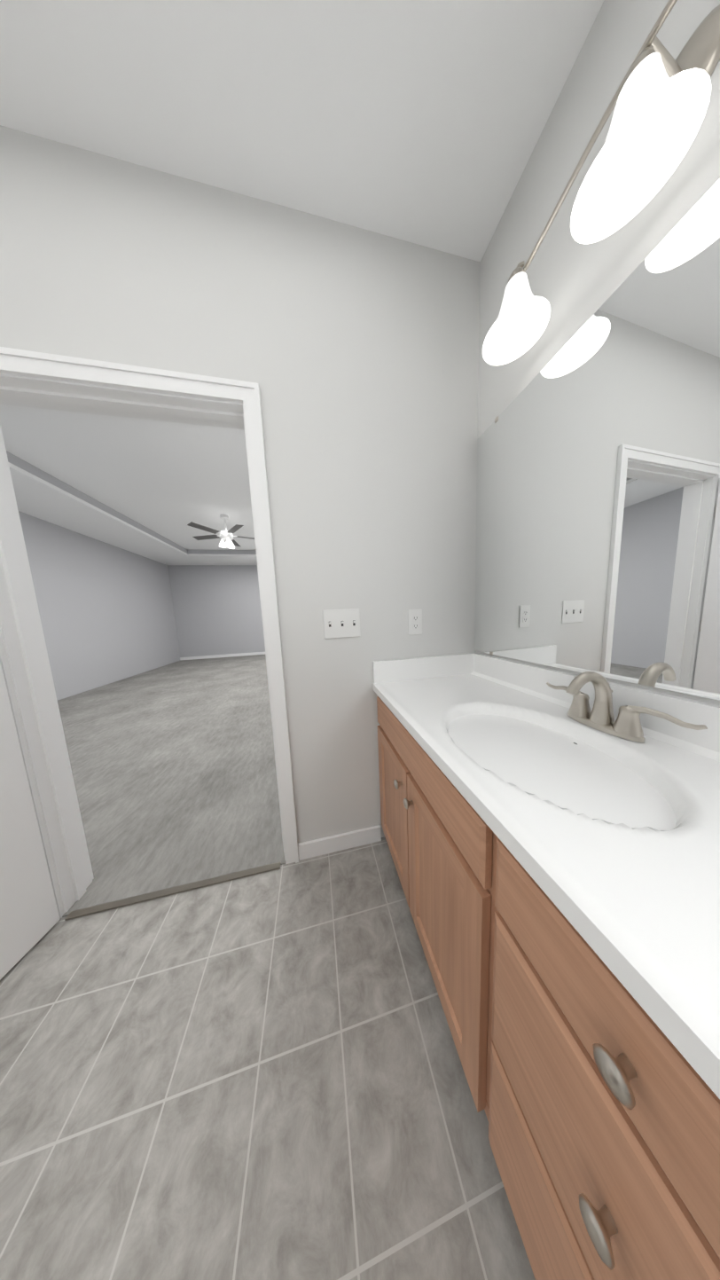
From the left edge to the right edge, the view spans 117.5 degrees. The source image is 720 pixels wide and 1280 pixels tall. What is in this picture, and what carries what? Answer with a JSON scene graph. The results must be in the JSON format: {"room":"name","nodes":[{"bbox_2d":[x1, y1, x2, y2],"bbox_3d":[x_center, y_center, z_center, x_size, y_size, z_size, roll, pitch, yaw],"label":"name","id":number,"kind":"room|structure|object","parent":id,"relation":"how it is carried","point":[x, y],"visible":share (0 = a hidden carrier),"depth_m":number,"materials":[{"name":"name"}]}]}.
{"room":"bathroom","nodes":[
{"label":"bathroom","id":0,"kind":"room"},
{"bbox_2d":[18,510,178,699],"bbox_3d":[-5.272,-0.638,3.666,0.149,3.310,7.015,-4,7,-12],"label":"wall","id":1,"kind":"structure","parent":0,"point":[109,613],"depth_m":4.40,"materials":[{"name":"grey paint"}]},
{"bbox_2d":[0,404,256,554],"bbox_3d":[-2.335,-2.352,4.053,3.823,0.250,4.656,-4,7,-12],"label":"ceiling","id":2,"kind":"structure","parent":0,"point":[167,482],"depth_m":2.75,"materials":[{"name":"grey paint"}]},
{"bbox_2d":[187,514,254,549],"bbox_3d":[-2.547,-2.067,4.183,1.287,0.565,1.192,-4,7,-12],"label":"ceiling fan","id":3,"kind":"object","parent":2,"relation":"hanging from","point":[228,536],"visible":0.96,"depth_m":4.09,"materials":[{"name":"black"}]},
{"bbox_2d":[8,462,257,565],"bbox_3d":[-2.418,-2.363,3.963,5.774,0.400,7.022,-4,7,-12],"label":"ceiling","id":4,"kind":"structure","parent":0,"point":[36,497],"depth_m":3.83,"materials":[{"name":"white paint"}]},
{"bbox_2d":[164,564,265,660],"bbox_3d":[-3.106,-1.166,7.538,5.760,3.310,0.303,-4,7,-12],"label":"wall","id":5,"kind":"structure","parent":0,"point":[215,609],"depth_m":7.17,"materials":[{"name":"grey paint"}]},
{"bbox_2d":[180,651,265,659],"bbox_3d":[-3.035,0.434,7.639,5.730,0.096,0.168,-4,7,-12],"label":"baseboard","id":6,"kind":"structure","parent":5,"relation":"attached to","point":[222,655],"depth_m":7.22,"materials":[{"name":"white wood"}]},
{"bbox_2d":[57,654,385,917],"bbox_3d":[-1.608,0.829,4.533,8.362,0.124,7.501,-4,7,-12],"label":"floor","id":7,"kind":"structure","parent":0,"point":[173,768],"depth_m":1.74,"materials":[{"name":"grey carpet"}]},
{"bbox_2d":[0,125,480,843],"bbox_3d":[-1.016,-0.227,0.884,3.261,2.739,0.198,-4,7,-12],"label":"wall","id":8,"kind":"structure","parent":0,"point":[351,350],"depth_m":0.92,"materials":[{"name":"white paint"}]},
{"bbox_2d":[0,661,60,979],"bbox_3d":[-1.321,0.201,0.312,0.289,2.018,0.953,-4,7,-12],"label":"open door","id":9,"kind":"structure","parent":8,"relation":"in","point":[29,918],"depth_m":0.80,"materials":[{"name":"white wood"}]},
{"bbox_2d":[0,346,298,918],"bbox_3d":[-0.866,0.077,0.942,1.023,2.109,0.173,-4,7,-12],"label":"trim","id":10,"kind":"structure","parent":8,"relation":"attached to","point":[42,380],"depth_m":0.79,"materials":[{"name":"white wood"}]},
{"bbox_2d":[298,824,381,860],"bbox_3d":[-0.098,1.043,1.128,0.422,0.082,0.023,-4,7,-12],"label":"baseboard","id":11,"kind":"structure","parent":8,"relation":"attached to","point":[333,844],"depth_m":1.10,"materials":[{"name":"white wood"}]},
{"bbox_2d":[322,608,361,638],"bbox_3d":[-0.082,-0.076,1.014,0.169,0.132,0.019,-4,7,-12],"label":"switch plate","id":12,"kind":"object","parent":8,"relation":"attached to","point":[341,623],"visible":1,"depth_m":1.01,"materials":[{"name":"white plastic"}]},
{"bbox_2d":[408,609,422,635],"bbox_3d":[0.275,-0.090,1.085,0.072,0.124,0.009,-4,7,-12],"label":"outlet plate","id":13,"kind":"object","parent":8,"relation":"attached to","point":[415,620],"visible":1,"depth_m":1.08,"materials":[{"name":"white plastic"}]},
{"bbox_2d":[372,652,475,684],"bbox_3d":[0.331,0.142,1.113,0.543,0.110,0.034,-4,7,-12],"label":"backsplash","id":14,"kind":"structure","parent":8,"relation":"attached to","point":[417,669],"depth_m":1.10,"materials":[{"name":"white stone"}]},
{"bbox_2d":[0,839,535,1279],"bbox_3d":[-0.301,1.426,-1.340,3.510,0.128,4.910,-4,7,-12],"label":"floor","id":15,"kind":"structure","parent":0,"point":[255,1073],"depth_m":0.55,"materials":[{"name":"tile"}]},
{"bbox_2d":[372,677,719,1279],"bbox_3d":[0.675,0.791,-0.296,0.586,0.830,3.046,-4,7,-12],"label":"bathroom vanity","id":16,"kind":"object","parent":15,"relation":"on","point":[552,839],"depth_m":0.31,"materials":[{"name":"brown wood"}]},
{"bbox_2d":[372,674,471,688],"bbox_3d":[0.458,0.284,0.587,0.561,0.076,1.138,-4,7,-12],"label":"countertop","id":17,"kind":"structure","parent":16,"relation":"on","point":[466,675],"depth_m":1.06,"materials":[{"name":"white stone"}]},
{"bbox_2d":[545,670,707,743],"bbox_3d":[0.614,0.161,0.580,0.150,0.160,0.311,-4,7,-12],"label":"faucet","id":18,"kind":"object","parent":17,"relation":"on","point":[599,723],"depth_m":0.57,"materials":[{"name":"silver metal"}]},
{"bbox_2d":[0,0,604,261],"bbox_3d":[-0.439,-1.415,-1.598,3.510,0.120,5.032,-4,7,-12],"label":"ceiling","id":19,"kind":"structure","parent":0,"point":[422,122],"depth_m":0.65,"materials":[{"name":"white paint"}]},
{"bbox_2d":[474,0,719,705],"bbox_3d":[1.180,-0.097,-1.150,0.159,2.739,4.942,-4,7,-12],"label":"wall","id":20,"kind":"structure","parent":0,"point":[574,283],"depth_m":0.63,"materials":[{"name":"white paint"}]},
{"bbox_2d":[471,652,719,769],"bbox_3d":[0.933,0.332,-0.294,0.020,0.227,3.033,-4,7,-12],"label":"backsplash","id":21,"kind":"structure","parent":20,"relation":"attached to","point":[690,727],"depth_m":0.56,"materials":[{"name":"white stone"}]},
{"bbox_2d":[474,178,719,700],"bbox_3d":[0.699,-0.401,0.598,0.007,1.035,1.050,-4,7,-12],"label":"mirror","id":22,"kind":"object","parent":20,"relation":"attached to","point":[598,517],"visible":0.97,"depth_m":0.58,"materials":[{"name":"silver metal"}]},
{"bbox_2d":[482,0,719,365],"bbox_3d":[0.576,-1.094,0.445,0.221,0.243,0.714,-4,7,-12],"label":"sconce","id":23,"kind":"object","parent":20,"relation":"attached to","point":[660,100],"visible":1,"depth_m":0.46,"materials":[{"name":"white glass"}]}
]}

